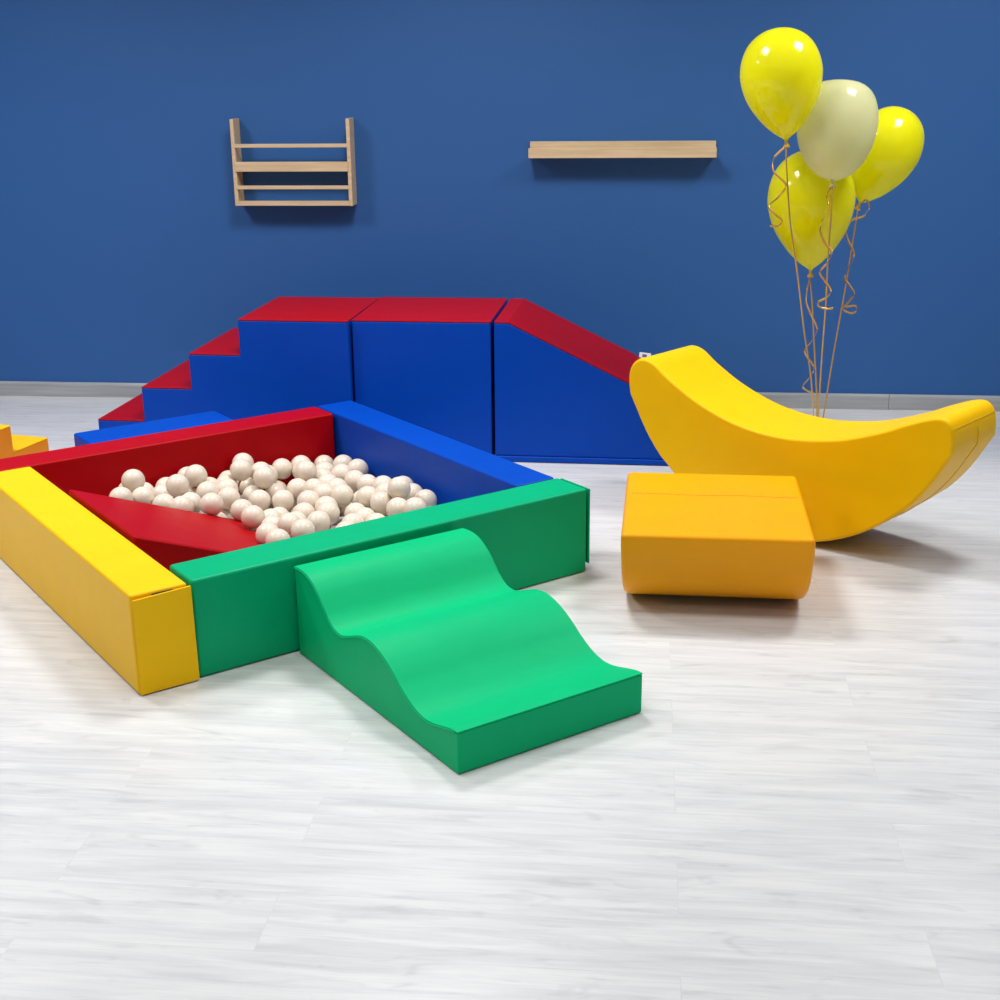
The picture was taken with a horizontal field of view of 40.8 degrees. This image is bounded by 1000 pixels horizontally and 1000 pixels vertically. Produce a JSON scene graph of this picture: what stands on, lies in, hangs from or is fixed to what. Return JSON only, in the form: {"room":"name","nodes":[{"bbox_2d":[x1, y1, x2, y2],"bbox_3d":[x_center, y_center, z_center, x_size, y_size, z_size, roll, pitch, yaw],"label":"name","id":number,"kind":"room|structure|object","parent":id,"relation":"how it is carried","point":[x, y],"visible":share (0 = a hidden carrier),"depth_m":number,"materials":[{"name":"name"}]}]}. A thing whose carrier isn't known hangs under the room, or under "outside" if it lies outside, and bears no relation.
{"room":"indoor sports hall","nodes":[
{"label":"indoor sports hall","id":0,"kind":"room"},
{"bbox_2d":[0,396,999,999],"bbox_3d":[-0.504,1.007,2.263,10.400,0.100,9.600,1,18,6],"label":"floor","id":1,"kind":"structure","parent":0,"point":[801,799],"depth_m":3.02,"materials":[{"name":"laminate"}]},
{"bbox_2d":[0,425,48,458],"bbox_3d":[-2.294,-0.244,5.485,0.550,0.331,0.681,5,19,18],"label":"steps","id":2,"kind":"structure","parent":1,"relation":"on","point":[11,445],"depth_m":5.59,"materials":[{"name":"yellow leather"}]},
{"bbox_2d":[0,467,199,694],"bbox_3d":[-1.292,0.204,4.138,0.170,0.288,1.401,-13,22,-33],"label":"barrier","id":3,"kind":"object","parent":1,"relation":"on","point":[135,613],"visible":1,"depth_m":3.81,"materials":[{"name":"yellow leather"}]},
{"bbox_2d":[109,487,132,500],"bbox_3d":[-1.318,-0.005,4.673,0.082,0.082,0.082,8,20,25],"label":"ball","id":4,"kind":"object","parent":1,"relation":"on","point":[119,492],"visible":0.48,"depth_m":4.64,"materials":[{"name":"beige plastic"}]},
{"bbox_2d":[132,486,154,503],"bbox_3d":[-1.256,-0.006,4.729,0.082,0.082,0.082,9,20,28],"label":"ball","id":5,"kind":"object","parent":1,"relation":"on","point":[142,494],"visible":0.56,"depth_m":4.70,"materials":[{"name":"beige plastic"}]},
{"bbox_2d":[74,411,232,445],"bbox_3d":[-1.331,-0.151,5.246,0.580,0.281,0.204,-13,22,-33],"label":"barrier","id":6,"kind":"object","parent":1,"relation":"on","point":[168,424],"visible":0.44,"depth_m":5.18,"materials":[{"name":"blue leather"}]},
{"bbox_2d":[69,490,260,570],"bbox_3d":[-0.990,0.120,4.374,0.612,0.295,0.587,-13,22,-33],"label":"wedge","id":7,"kind":"object","parent":1,"relation":"on","point":[169,536],"visible":0.37,"depth_m":4.24,"materials":[{"name":"red leather"}]},
{"bbox_2d":[170,496,193,511],"bbox_3d":[-1.106,0.026,4.673,0.082,0.082,0.082,9,20,28],"label":"ball","id":8,"kind":"object","parent":7,"relation":"on","point":[185,503],"visible":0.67,"depth_m":4.64,"materials":[{"name":"beige plastic"}]},
{"bbox_2d":[200,493,223,515],"bbox_3d":[-1.013,0.015,4.721,0.082,0.082,0.082,10,21,29],"label":"ball","id":9,"kind":"object","parent":7,"relation":"on","point":[210,503],"visible":0.99,"depth_m":4.69,"materials":[{"name":"beige plastic"}]},
{"bbox_2d":[230,499,251,521],"bbox_3d":[-0.916,0.037,4.771,0.082,0.082,0.082,-6,19,-16],"label":"ball","id":10,"kind":"object","parent":7,"relation":"on","point":[239,505],"visible":0.6,"depth_m":4.74,"materials":[{"name":"beige plastic"}]},
{"bbox_2d":[241,505,264,528],"bbox_3d":[-0.855,0.059,4.649,0.082,0.082,0.082,5,19,16],"label":"ball","id":11,"kind":"object","parent":7,"relation":"on","point":[252,516],"visible":0.89,"depth_m":4.62,"materials":[{"name":"beige plastic"}]},
{"bbox_2d":[255,522,277,543],"bbox_3d":[-0.770,0.116,4.459,0.082,0.082,0.082,7,19,22],"label":"ball","id":12,"kind":"object","parent":7,"relation":"on","point":[263,529],"visible":0.61,"depth_m":4.43,"materials":[{"name":"beige plastic"}]},
{"bbox_2d":[265,528,289,542],"bbox_3d":[-0.725,0.134,4.391,0.082,0.082,0.082,6,19,21],"label":"ball","id":13,"kind":"object","parent":7,"relation":"on","point":[278,534],"visible":0.48,"depth_m":4.36,"materials":[{"name":"beige plastic"}]},
{"bbox_2d":[0,407,334,497],"bbox_3d":[-1.266,-0.099,5.071,1.378,0.288,0.154,-13,22,-33],"label":"barrier","id":14,"kind":"object","parent":1,"relation":"on","point":[99,468],"visible":0.53,"depth_m":5.03,"materials":[{"name":"red leather"}]},
{"bbox_2d":[221,509,232,518],"bbox_3d":[-0.999,0.072,4.872,0.082,0.082,0.082,6,19,20],"label":"ball","id":15,"kind":"object","parent":1,"relation":"on","point":[226,512],"visible":0.13,"depth_m":4.85,"materials":[{"name":"beige plastic"}]},
{"bbox_2d":[196,481,218,497],"bbox_3d":[-1.055,-0.027,4.851,0.082,0.082,0.082,7,19,22],"label":"ball","id":16,"kind":"object","parent":15,"relation":"on","point":[205,487],"visible":0.52,"depth_m":4.82,"materials":[{"name":"beige plastic"}]},
{"bbox_2d":[218,487,239,508],"bbox_3d":[-0.976,-0.007,4.835,0.082,0.082,0.082,6,19,21],"label":"ball","id":17,"kind":"object","parent":15,"relation":"on","point":[229,495],"visible":0.68,"depth_m":4.80,"materials":[{"name":"beige plastic"}]},
{"bbox_2d":[219,470,239,485],"bbox_3d":[-1.029,-0.072,5.096,0.082,0.082,0.082,10,21,29],"label":"ball","id":18,"kind":"object","parent":1,"relation":"on","point":[226,471],"visible":0.19,"depth_m":5.08,"materials":[{"name":"beige plastic"}]},
{"bbox_2d":[232,453,253,465],"bbox_3d":[-0.978,-0.139,5.113,0.082,0.082,0.082,8,20,24],"label":"ball","id":19,"kind":"object","parent":18,"relation":"on","point":[245,456],"visible":0.39,"depth_m":5.09,"materials":[{"name":"beige plastic"}]},
{"bbox_2d":[98,296,378,428],"bbox_3d":[-1.152,-0.568,6.019,1.139,0.595,0.592,2,18,8],"label":"stairs","id":20,"kind":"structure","parent":1,"relation":"on","point":[287,353],"depth_m":5.71,"materials":[{"name":"blue leather"}]},
{"bbox_2d":[239,477,254,494],"bbox_3d":[-0.947,-0.045,5.092,0.082,0.082,0.082,7,19,23],"label":"ball","id":21,"kind":"object","parent":1,"relation":"on","point":[249,481],"visible":0.38,"depth_m":5.06,"materials":[{"name":"beige plastic"}]},
{"bbox_2d":[251,462,270,478],"bbox_3d":[-0.899,-0.103,5.054,0.082,0.082,0.082,8,20,24],"label":"ball","id":22,"kind":"object","parent":21,"relation":"on","point":[257,465],"visible":0.39,"depth_m":5.03,"materials":[{"name":"beige plastic"}]},
{"bbox_2d":[264,508,280,517],"bbox_3d":[-0.814,0.071,4.777,0.082,0.082,0.082,6,19,20],"label":"ball","id":23,"kind":"object","parent":1,"relation":"on","point":[268,512],"visible":0.3,"depth_m":4.75,"materials":[{"name":"beige plastic"}]},
{"bbox_2d":[265,483,284,503],"bbox_3d":[-0.855,-0.023,5.117,0.082,0.082,0.082,6,19,20],"label":"ball","id":24,"kind":"object","parent":1,"relation":"on","point":[275,487],"visible":0.33,"depth_m":5.09,"materials":[{"name":"beige plastic"}]},
{"bbox_2d":[275,480,286,489],"bbox_3d":[-0.863,-0.035,5.200,0.082,0.082,0.082,10,21,30],"label":"ball","id":25,"kind":"object","parent":1,"relation":"on","point":[277,481],"visible":0.12,"depth_m":5.18,"materials":[{"name":"beige plastic"}]},
{"bbox_2d":[272,458,292,478],"bbox_3d":[-0.846,-0.121,5.215,0.082,0.082,0.082,7,20,23],"label":"ball","id":26,"kind":"object","parent":25,"relation":"on","point":[283,466],"visible":0.82,"depth_m":5.19,"materials":[{"name":"beige plastic"}]},
{"bbox_2d":[272,490,293,510],"bbox_3d":[-0.793,0.003,4.915,0.082,0.082,0.082,9,20,26],"label":"ball","id":27,"kind":"object","parent":1,"relation":"on","point":[281,498],"visible":0.84,"depth_m":4.88,"materials":[{"name":"beige plastic"}]},
{"bbox_2d":[277,512,299,536],"bbox_3d":[-0.714,0.083,4.559,0.082,0.082,0.082,7,19,21],"label":"ball","id":28,"kind":"object","parent":1,"relation":"on","point":[286,520],"visible":0.56,"depth_m":4.53,"materials":[{"name":"beige plastic"}]},
{"bbox_2d":[288,500,296,512],"bbox_3d":[-0.785,0.015,5.035,0.082,0.082,0.082,7,19,23],"label":"ball","id":29,"kind":"object","parent":1,"relation":"on","point":[295,501],"visible":0.06,"depth_m":5.00,"materials":[{"name":"beige plastic"}]},
{"bbox_2d":[287,478,305,499],"bbox_3d":[-0.748,-0.040,4.970,0.082,0.082,0.082,6,19,20],"label":"ball","id":30,"kind":"object","parent":29,"relation":"on","point":[295,486],"visible":0.7,"depth_m":4.94,"materials":[{"name":"beige plastic"}]},
{"bbox_2d":[295,460,316,480],"bbox_3d":[-0.724,-0.107,5.013,0.082,0.082,0.082,8,20,24],"label":"ball","id":31,"kind":"object","parent":30,"relation":"on","point":[306,470],"visible":0.8,"depth_m":4.98,"materials":[{"name":"beige plastic"}]},
{"bbox_2d":[331,484,353,506],"bbox_3d":[-0.565,-0.016,4.808,0.082,0.082,0.082,8,20,25],"label":"ball","id":32,"kind":"object","parent":1,"relation":"on","point":[343,494],"visible":0.88,"depth_m":4.78,"materials":[{"name":"beige plastic"}]},
{"bbox_2d":[344,502,364,515],"bbox_3d":[-0.509,0.050,4.749,0.082,0.082,0.082,10,21,29],"label":"ball","id":33,"kind":"object","parent":1,"relation":"on","point":[353,507],"visible":0.42,"depth_m":4.72,"materials":[{"name":"beige plastic"}]},
{"bbox_2d":[170,478,589,675],"bbox_3d":[-0.311,0.206,4.099,1.384,0.288,0.158,-13,22,-33],"label":"barrier","id":34,"kind":"object","parent":1,"relation":"on","point":[244,601],"visible":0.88,"depth_m":3.93,"materials":[{"name":"green leather"}]},
{"bbox_2d":[403,497,426,511],"bbox_3d":[-0.292,0.031,4.617,0.082,0.082,0.082,7,20,23],"label":"ball","id":35,"kind":"object","parent":1,"relation":"on","point":[414,503],"visible":0.53,"depth_m":4.59,"materials":[{"name":"beige plastic"}]},
{"bbox_2d":[351,297,507,454],"bbox_3d":[-0.289,-0.548,5.931,0.584,0.595,0.592,2,18,7],"label":"foam block","id":36,"kind":"object","parent":1,"relation":"on","point":[427,363],"visible":0.62,"depth_m":5.64,"materials":[{"name":"blue leather"}]},
{"bbox_2d":[318,401,553,504],"bbox_3d":[-0.279,-0.094,5.026,0.158,0.288,1.380,-13,22,-33],"label":"barrier","id":37,"kind":"object","parent":1,"relation":"on","point":[392,447],"visible":0.44,"depth_m":4.92,"materials":[{"name":"blue leather"}]},
{"bbox_2d":[293,528,642,773],"bbox_3d":[-0.105,0.366,3.628,0.568,0.268,0.853,-12,21,-32],"label":"ramp","id":38,"kind":"object","parent":1,"relation":"on","point":[428,632],"visible":1,"depth_m":3.53,"materials":[{"name":"green leather"}]},
{"bbox_2d":[494,298,667,465],"bbox_3d":[0.384,-0.528,5.845,0.746,0.595,0.600,2,18,7],"label":"slide","id":39,"kind":"object","parent":1,"relation":"on","point":[563,395],"visible":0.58,"depth_m":5.61,"materials":[{"name":"blue leather"}]},
{"bbox_2d":[621,472,815,599],"bbox_3d":[0.679,0.139,4.291,0.568,0.277,0.648,2,18,7],"label":"foam block","id":40,"kind":"object","parent":1,"relation":"on","point":[713,535],"visible":1,"depth_m":4.03,"materials":[{"name":"yellow leather"}]},
{"bbox_2d":[740,27,822,415],"bbox_3d":[1.083,-0.930,5.239,0.300,1.719,0.487,8,20,25],"label":"balloon","id":41,"kind":"object","parent":1,"relation":"on","point":[781,69],"visible":0.98,"depth_m":4.85,"materials":[{"name":"yellow rubber"}]},
{"bbox_2d":[767,151,855,416],"bbox_3d":[1.233,-0.764,5.441,0.340,1.274,0.340,-1,18,0],"label":"balloon","id":42,"kind":"object","parent":1,"relation":"on","point":[808,191],"visible":0.76,"depth_m":5.20,"materials":[{"name":"yellow rubber"}]},
{"bbox_2d":[629,345,995,541],"bbox_3d":[1.064,-0.175,4.786,1.274,0.568,0.334,15,24,40],"label":"rocker","id":43,"kind":"object","parent":1,"relation":"on","point":[853,477],"visible":0.88,"depth_m":4.61,"materials":[{"name":"yellow leather"}]},
{"bbox_2d":[796,79,878,416],"bbox_3d":[1.269,-0.831,5.223,0.303,1.536,0.302,-11,21,-29],"label":"balloon","id":44,"kind":"object","parent":1,"relation":"on","point":[839,132],"visible":0.93,"depth_m":4.93,"materials":[{"name":"beige rubber"}]},
{"bbox_2d":[822,106,923,417],"bbox_3d":[1.504,-0.876,5.532,0.373,1.428,0.270,-1,18,0],"label":"balloon","id":45,"kind":"object","parent":1,"relation":"on","point":[898,145],"visible":0.93,"depth_m":5.27,"materials":[{"name":"yellow rubber"}]},
{"bbox_3d":[-0.606,0.126,4.696,0.082,0.082,0.082,-23,30,53],"label":"ball","id":46,"kind":"object","parent":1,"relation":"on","visible":0},
{"bbox_2d":[317,502,339,524],"bbox_3d":[-0.597,0.047,4.668,0.082,0.082,0.082,7,19,22],"label":"ball","id":47,"kind":"object","parent":46,"relation":"on","point":[331,509],"visible":0.69,"depth_m":4.64,"materials":[{"name":"beige plastic"}]},
{"bbox_3d":[-0.418,0.090,4.762,0.082,0.082,0.082,10,7,-6],"label":"ball","id":48,"kind":"object","parent":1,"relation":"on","visible":0},
{"bbox_2d":[370,491,392,513],"bbox_3d":[-0.417,0.010,4.734,0.082,0.082,0.082,7,19,21],"label":"ball","id":49,"kind":"object","parent":48,"relation":"on","point":[379,501],"visible":0.72,"depth_m":4.70,"materials":[{"name":"beige plastic"}]},
{"bbox_3d":[-0.992,0.038,4.946,0.082,0.082,0.082,30,17,16],"label":"ball","id":50,"kind":"object","parent":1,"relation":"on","visible":0},
{"bbox_2d":[217,478,238,490],"bbox_3d":[-0.997,-0.038,4.909,0.082,0.082,0.082,8,20,24],"label":"ball","id":51,"kind":"object","parent":50,"relation":"on","point":[226,482],"visible":0.43,"depth_m":4.88,"materials":[{"name":"beige plastic"}]},
{"bbox_3d":[-0.635,0.028,4.956,0.082,0.082,0.082,6,21,17],"label":"ball","id":52,"kind":"object","parent":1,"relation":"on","visible":0},
{"bbox_2d":[303,478,322,490],"bbox_3d":[-0.681,-0.038,4.920,0.082,0.082,0.082,7,20,23],"label":"ball","id":53,"kind":"object","parent":52,"relation":"on","point":[310,484],"visible":0.39,"depth_m":4.89,"materials":[{"name":"beige plastic"}]},
{"bbox_2d":[327,478,346,487],"bbox_3d":[-0.597,-0.040,4.924,0.082,0.082,0.082,-1,18,0],"label":"ball","id":54,"kind":"object","parent":52,"relation":"on","point":[333,482],"visible":0.31,"depth_m":4.90,"materials":[{"name":"beige plastic"}]},
{"label":"ball","id":55,"kind":"object","parent":1,"relation":"on","visible":0},
{"bbox_2d":[348,459,367,473],"bbox_3d":[-0.548,-0.118,5.169,0.082,0.082,0.082,8,20,25],"label":"ball","id":56,"kind":"object","parent":55,"relation":"on","point":[361,465],"visible":0.59,"depth_m":5.14,"materials":[{"name":"beige plastic"}]},
{"bbox_3d":[-1.177,0.098,4.741,0.082,0.082,0.082,-15,-29,37],"label":"ball","id":57,"kind":"object","parent":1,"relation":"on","visible":0},
{"bbox_2d":[152,493,173,507],"bbox_3d":[-1.178,0.018,4.714,0.082,0.082,0.082,6,19,21],"label":"ball","id":58,"kind":"object","parent":57,"relation":"on","point":[164,499],"visible":0.45,"depth_m":4.68,"materials":[{"name":"beige plastic"}]},
{"label":"ball","id":59,"kind":"object","parent":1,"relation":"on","visible":0},
{"bbox_2d":[386,497,405,515],"bbox_3d":[-0.355,0.032,4.673,0.082,0.082,0.082,7,19,22],"label":"ball","id":60,"kind":"object","parent":59,"relation":"on","point":[394,506],"visible":0.48,"depth_m":4.64,"materials":[{"name":"beige plastic"}]},
{"bbox_2d":[387,477,410,498],"bbox_3d":[-0.354,-0.041,4.714,0.082,0.082,0.082,6,19,21],"label":"ball","id":61,"kind":"object","parent":60,"relation":"on","point":[400,487],"visible":0.94,"depth_m":4.68,"materials":[{"name":"beige plastic"}]},
{"label":"ball","id":62,"kind":"object","parent":1,"relation":"on","visible":0},
{"bbox_2d":[405,483,422,500],"bbox_3d":[-0.315,-0.020,4.837,0.082,0.082,0.082,6,19,21],"label":"ball","id":63,"kind":"object","parent":62,"relation":"on","point":[415,488],"visible":0.23,"depth_m":4.80,"materials":[{"name":"beige plastic"}]},
{"label":"ball","id":64,"kind":"object","parent":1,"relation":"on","visible":0},
{"bbox_2d":[313,483,332,497],"bbox_3d":[-0.635,-0.020,4.853,0.082,0.082,0.082,7,19,21],"label":"ball","id":65,"kind":"object","parent":64,"relation":"on","point":[323,489],"visible":0.51,"depth_m":4.82,"materials":[{"name":"beige plastic"}]},
{"label":"ball","id":66,"kind":"object","parent":1,"relation":"on","visible":0},
{"bbox_2d":[415,489,436,506],"bbox_3d":[-0.265,0.003,4.774,0.082,0.082,0.082,9,20,28],"label":"ball","id":67,"kind":"object","parent":66,"relation":"on","point":[429,497],"visible":0.63,"depth_m":4.74,"materials":[{"name":"beige plastic"}]},
{"label":"ball","id":68,"kind":"object","parent":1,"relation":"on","visible":0},
{"bbox_2d":[372,475,390,488],"bbox_3d":[-0.429,-0.050,4.941,0.082,0.082,0.082,8,20,25],"label":"ball","id":69,"kind":"object","parent":68,"relation":"on","point":[380,479],"visible":0.34,"depth_m":4.91,"materials":[{"name":"beige plastic"}]},
{"bbox_3d":[-1.097,0.092,4.807,0.082,0.082,0.082,10,-21,43],"label":"ball","id":70,"kind":"object","parent":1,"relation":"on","visible":0},
{"bbox_2d":[182,492,200,512],"bbox_3d":[-1.100,0.013,4.778,0.082,0.082,0.082,7,20,23],"label":"ball","id":71,"kind":"object","parent":70,"relation":"on","point":[195,498],"visible":0.43,"depth_m":4.75,"materials":[{"name":"beige plastic"}]},
{"bbox_2d":[166,474,188,496],"bbox_3d":[-1.151,-0.052,4.795,0.082,0.082,0.082,8,20,26],"label":"ball","id":72,"kind":"object","parent":71,"relation":"on","point":[176,484],"visible":0.96,"depth_m":4.77,"materials":[{"name":"beige plastic"}]},
{"bbox_3d":[-1.301,0.056,4.932,0.082,0.082,0.082,-22,54,-2],"label":"ball","id":73,"kind":"object","parent":1,"relation":"on","visible":0},
{"bbox_2d":[144,482,153,489],"bbox_3d":[-1.301,-0.025,4.907,0.082,0.082,0.082,8,20,25],"label":"ball","id":74,"kind":"object","parent":73,"relation":"on","point":[148,485],"visible":0.13,"depth_m":4.89,"materials":[{"name":"beige plastic"}]},
{"bbox_3d":[-1.332,-0.032,4.831,0.082,0.082,0.082,-28,-11,-33],"label":"ball","id":75,"kind":"object","parent":74,"relation":"on","visible":0},
{"bbox_2d":[121,469,144,491],"bbox_3d":[-1.300,-0.069,4.763,0.082,0.082,0.082,-1,18,0],"label":"ball","id":76,"kind":"object","parent":75,"relation":"on","point":[131,479],"visible":0.86,"depth_m":4.73,"materials":[{"name":"beige plastic"}]},
{"label":"ball","id":77,"kind":"object","parent":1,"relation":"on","visible":0},
{"bbox_2d":[152,485,173,497],"bbox_3d":[-1.226,-0.014,4.873,0.082,0.082,0.082,8,20,25],"label":"ball","id":78,"kind":"object","parent":77,"relation":"on","point":[160,489],"visible":0.3,"depth_m":4.84,"materials":[{"name":"beige plastic"}]},
{"label":"ball","id":79,"kind":"object","parent":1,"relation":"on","visible":0},
{"bbox_2d":[331,464,351,479],"bbox_3d":[-0.602,-0.097,5.111,0.082,0.082,0.082,7,19,23],"label":"ball","id":80,"kind":"object","parent":79,"relation":"on","point":[340,470],"visible":0.47,"depth_m":5.08,"materials":[{"name":"beige plastic"}]},
{"bbox_3d":[-0.650,0.188,4.508,0.082,0.082,0.082,21,-9,7],"label":"ball","id":81,"kind":"object","parent":1,"relation":"on","visible":0},
{"bbox_2d":[291,519,314,537],"bbox_3d":[-0.659,0.104,4.500,0.082,0.082,0.082,6,19,19],"label":"ball","id":82,"kind":"object","parent":81,"relation":"on","point":[300,527],"visible":0.66,"depth_m":4.47,"materials":[{"name":"beige plastic"}]},
{"label":"ball","id":83,"kind":"object","parent":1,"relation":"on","visible":0},
{"bbox_2d":[356,474,375,489],"bbox_3d":[-0.492,-0.056,4.994,0.082,0.082,0.082,7,19,22],"label":"ball","id":84,"kind":"object","parent":83,"relation":"on","point":[366,479],"visible":0.52,"depth_m":4.96,"materials":[{"name":"beige plastic"}]},
{"bbox_3d":[-0.650,0.155,4.609,0.082,0.082,0.082,2,48,-20],"label":"ball","id":85,"kind":"object","parent":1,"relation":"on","visible":0},
{"bbox_2d":[307,511,330,531],"bbox_3d":[-0.620,0.077,4.593,0.082,0.082,0.082,3,18,11],"label":"ball","id":86,"kind":"object","parent":85,"relation":"on","point":[321,521],"visible":0.71,"depth_m":4.56,"materials":[{"name":"beige plastic"}]},
{"bbox_3d":[-0.500,-0.031,5.114,0.082,0.082,0.082,-27,5,-37],"label":"ball","id":87,"kind":"object","parent":1,"relation":"on","visible":0},
{"bbox_2d":[344,470,363,491],"bbox_3d":[-0.545,-0.072,5.056,0.082,0.082,0.082,8,20,24],"label":"ball","id":88,"kind":"object","parent":87,"relation":"on","point":[351,478],"visible":0.57,"depth_m":5.02,"materials":[{"name":"beige plastic"}]},
{"label":"ball","id":89,"kind":"object","parent":1,"relation":"on","visible":0},
{"bbox_2d":[292,502,314,517],"bbox_3d":[-0.689,0.049,4.718,0.082,0.082,0.082,9,20,24],"label":"ball","id":90,"kind":"object","parent":89,"relation":"on","point":[306,509],"visible":0.37,"depth_m":4.69,"materials":[{"name":"beige plastic"}]},
{"bbox_2d":[297,490,318,508],"bbox_3d":[-0.682,0.005,4.789,0.082,0.082,0.082,9,20,28],"label":"ball","id":91,"kind":"object","parent":89,"relation":"on","point":[307,496],"visible":0.49,"depth_m":4.76,"materials":[{"name":"beige plastic"}]},
{"bbox_2d":[315,496,337,510],"bbox_3d":[-0.614,0.026,4.747,0.082,0.082,0.082,3,18,12],"label":"ball","id":92,"kind":"object","parent":89,"relation":"on","point":[323,499],"visible":0.47,"depth_m":4.72,"materials":[{"name":"beige plastic"}]},
{"label":"ball","id":93,"kind":"object","parent":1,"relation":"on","visible":0},
{"bbox_2d":[341,513,363,523],"bbox_3d":[-0.504,0.086,4.603,0.082,0.082,0.082,9,20,26],"label":"ball","id":94,"kind":"object","parent":93,"relation":"on","point":[353,517],"visible":0.32,"depth_m":4.58,"materials":[{"name":"beige plastic"}]},
{"bbox_3d":[-0.436,0.139,4.650,0.082,0.082,0.082,27,-4,24],"label":"ball","id":95,"kind":"object","parent":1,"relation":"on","visible":0},
{"bbox_2d":[355,507,374,520],"bbox_3d":[-0.470,0.066,4.677,0.082,0.082,0.082,7,19,22],"label":"ball","id":96,"kind":"object","parent":95,"relation":"on","point":[364,512],"visible":0.34,"depth_m":4.65,"materials":[{"name":"beige plastic"}]},
{"label":"ball","id":97,"kind":"object","parent":1,"relation":"on","visible":0},
{"bbox_2d":[314,455,332,465],"bbox_3d":[-0.697,-0.138,5.323,0.082,0.082,0.082,9,20,28],"label":"ball","id":98,"kind":"object","parent":97,"relation":"on","point":[321,458],"visible":0.4,"depth_m":5.30,"materials":[{"name":"beige plastic"}]},
{"bbox_2d":[333,455,351,465],"bbox_3d":[-0.613,-0.137,5.259,0.082,0.082,0.082,6,19,20],"label":"ball","id":99,"kind":"object","parent":97,"relation":"on","point":[341,459],"visible":0.45,"depth_m":5.23,"materials":[{"name":"beige plastic"}]},
{"bbox_3d":[-1.149,0.018,4.989,0.082,0.082,0.082,-20,50,8],"label":"ball","id":100,"kind":"object","parent":1,"relation":"on","visible":0},
{"bbox_2d":[188,487,195,492],"bbox_3d":[-1.134,-0.007,4.910,0.082,0.082,0.082,7,19,22],"label":"ball","id":101,"kind":"object","parent":100,"relation":"on","point":[191,489],"visible":0.12,"depth_m":4.89,"materials":[{"name":"beige plastic"}]},
{"bbox_2d":[184,464,206,486],"bbox_3d":[-1.106,-0.088,4.887,0.082,0.082,0.082,6,19,21],"label":"ball","id":102,"kind":"object","parent":101,"relation":"on","point":[196,474],"visible":0.85,"depth_m":4.86,"materials":[{"name":"beige plastic"}]},
{"bbox_2d":[0,0,999,395],"bbox_3d":[-0.014,-1.878,6.294,10.400,2.900,0.102,1,18,6],"label":"wall","id":103,"kind":"structure","parent":0,"point":[127,249],"depth_m":6.37,"materials":[{"name":"blue paint"}]},
{"bbox_2d":[230,118,356,205],"bbox_3d":[-0.979,-1.604,6.382,0.572,0.400,0.105,1,18,6],"label":"wall shelf","id":104,"kind":"object","parent":103,"relation":"attached to","point":[239,167],"visible":1,"depth_m":6.35,"materials":[{"name":"brown wood"}]},
{"bbox_2d":[0,381,999,411],"bbox_3d":[-0.006,-0.517,6.675,10.200,0.075,0.014,1,18,6],"label":"baseboard","id":105,"kind":"structure","parent":103,"relation":"attached to","point":[7,388],"depth_m":6.51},
{"bbox_2d":[528,141,716,157],"bbox_3d":[0.564,-1.617,6.201,0.860,0.070,0.111,1,18,6],"label":"wall ledge","id":106,"kind":"object","parent":103,"relation":"attached to","point":[538,149],"visible":1,"depth_m":6.18,"materials":[{"name":"brown wood"}]},
{"bbox_3d":[-0.966,0.021,5.032,0.082,0.082,0.082,-18,15,-3],"label":"ball","id":107,"kind":"object","parent":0,"visible":0},
{"bbox_2d":[217,474,237,484],"bbox_3d":[-1.020,-0.057,5.014,0.082,0.082,0.082,7,19,22],"label":"ball","id":108,"kind":"object","parent":107,"relation":"on","point":[223,476],"visible":0.28,"depth_m":4.99,"materials":[{"name":"beige plastic"}]},
{"bbox_2d":[230,459,251,480],"bbox_3d":[-0.962,-0.111,4.991,0.082,0.082,0.082,5,19,18],"label":"ball","id":109,"kind":"object","parent":108,"relation":"on","point":[240,469],"visible":1,"depth_m":4.96,"materials":[{"name":"beige plastic"}]},
{"bbox_2d":[242,485,262,499],"bbox_3d":[-0.913,-0.015,4.977,0.082,0.082,0.082,6,21,17],"label":"ball","id":110,"kind":"object","parent":107,"relation":"on","point":[248,490],"visible":0.34,"depth_m":4.95,"materials":[{"name":"beige plastic"}]},
{"bbox_2d":[253,466,274,488],"bbox_3d":[-0.869,-0.083,4.951,0.082,0.082,0.082,8,20,24],"label":"ball","id":111,"kind":"object","parent":110,"relation":"on","point":[263,477],"visible":1,"depth_m":4.92,"materials":[{"name":"beige plastic"}]},
{"bbox_3d":[-0.895,0.075,4.862,0.082,0.082,0.082,-34,39,24],"label":"ball","id":112,"kind":"object","parent":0,"visible":0},
{"bbox_2d":[248,490,270,510],"bbox_3d":[-0.877,0.003,4.903,0.082,0.082,0.082,5,19,17],"label":"ball","id":113,"kind":"object","parent":112,"relation":"on","point":[260,498],"visible":0.83,"depth_m":4.87,"materials":[{"name":"beige plastic"}]},
{"label":"ball","id":114,"kind":"object","parent":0,"visible":0},
{"bbox_2d":[316,461,333,471],"bbox_3d":[-0.682,-0.109,5.221,0.082,0.082,0.082,7,20,23],"label":"ball","id":115,"kind":"object","parent":114,"relation":"on","point":[326,465],"visible":0.29,"depth_m":5.19,"materials":[{"name":"beige plastic"}]},
{"bbox_3d":[-0.606,0.011,5.045,0.082,0.082,0.082,-40,57,-23],"label":"ball","id":116,"kind":"object","parent":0,"visible":0},
{"bbox_2d":[319,473,336,482],"bbox_3d":[-0.639,-0.058,4.994,0.082,0.082,0.082,7,19,21],"label":"ball","id":117,"kind":"object","parent":116,"relation":"on","point":[325,478],"visible":0.29,"depth_m":4.96,"materials":[{"name":"beige plastic"}]},
{"label":"ball","id":118,"kind":"object","parent":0,"visible":0},
{"bbox_2d":[356,486,377,507],"bbox_3d":[-0.471,-0.010,4.794,0.082,0.082,0.082,8,20,25],"label":"ball","id":119,"kind":"object","parent":118,"relation":"on","point":[364,494],"visible":0.71,"depth_m":4.76,"materials":[{"name":"beige plastic"}]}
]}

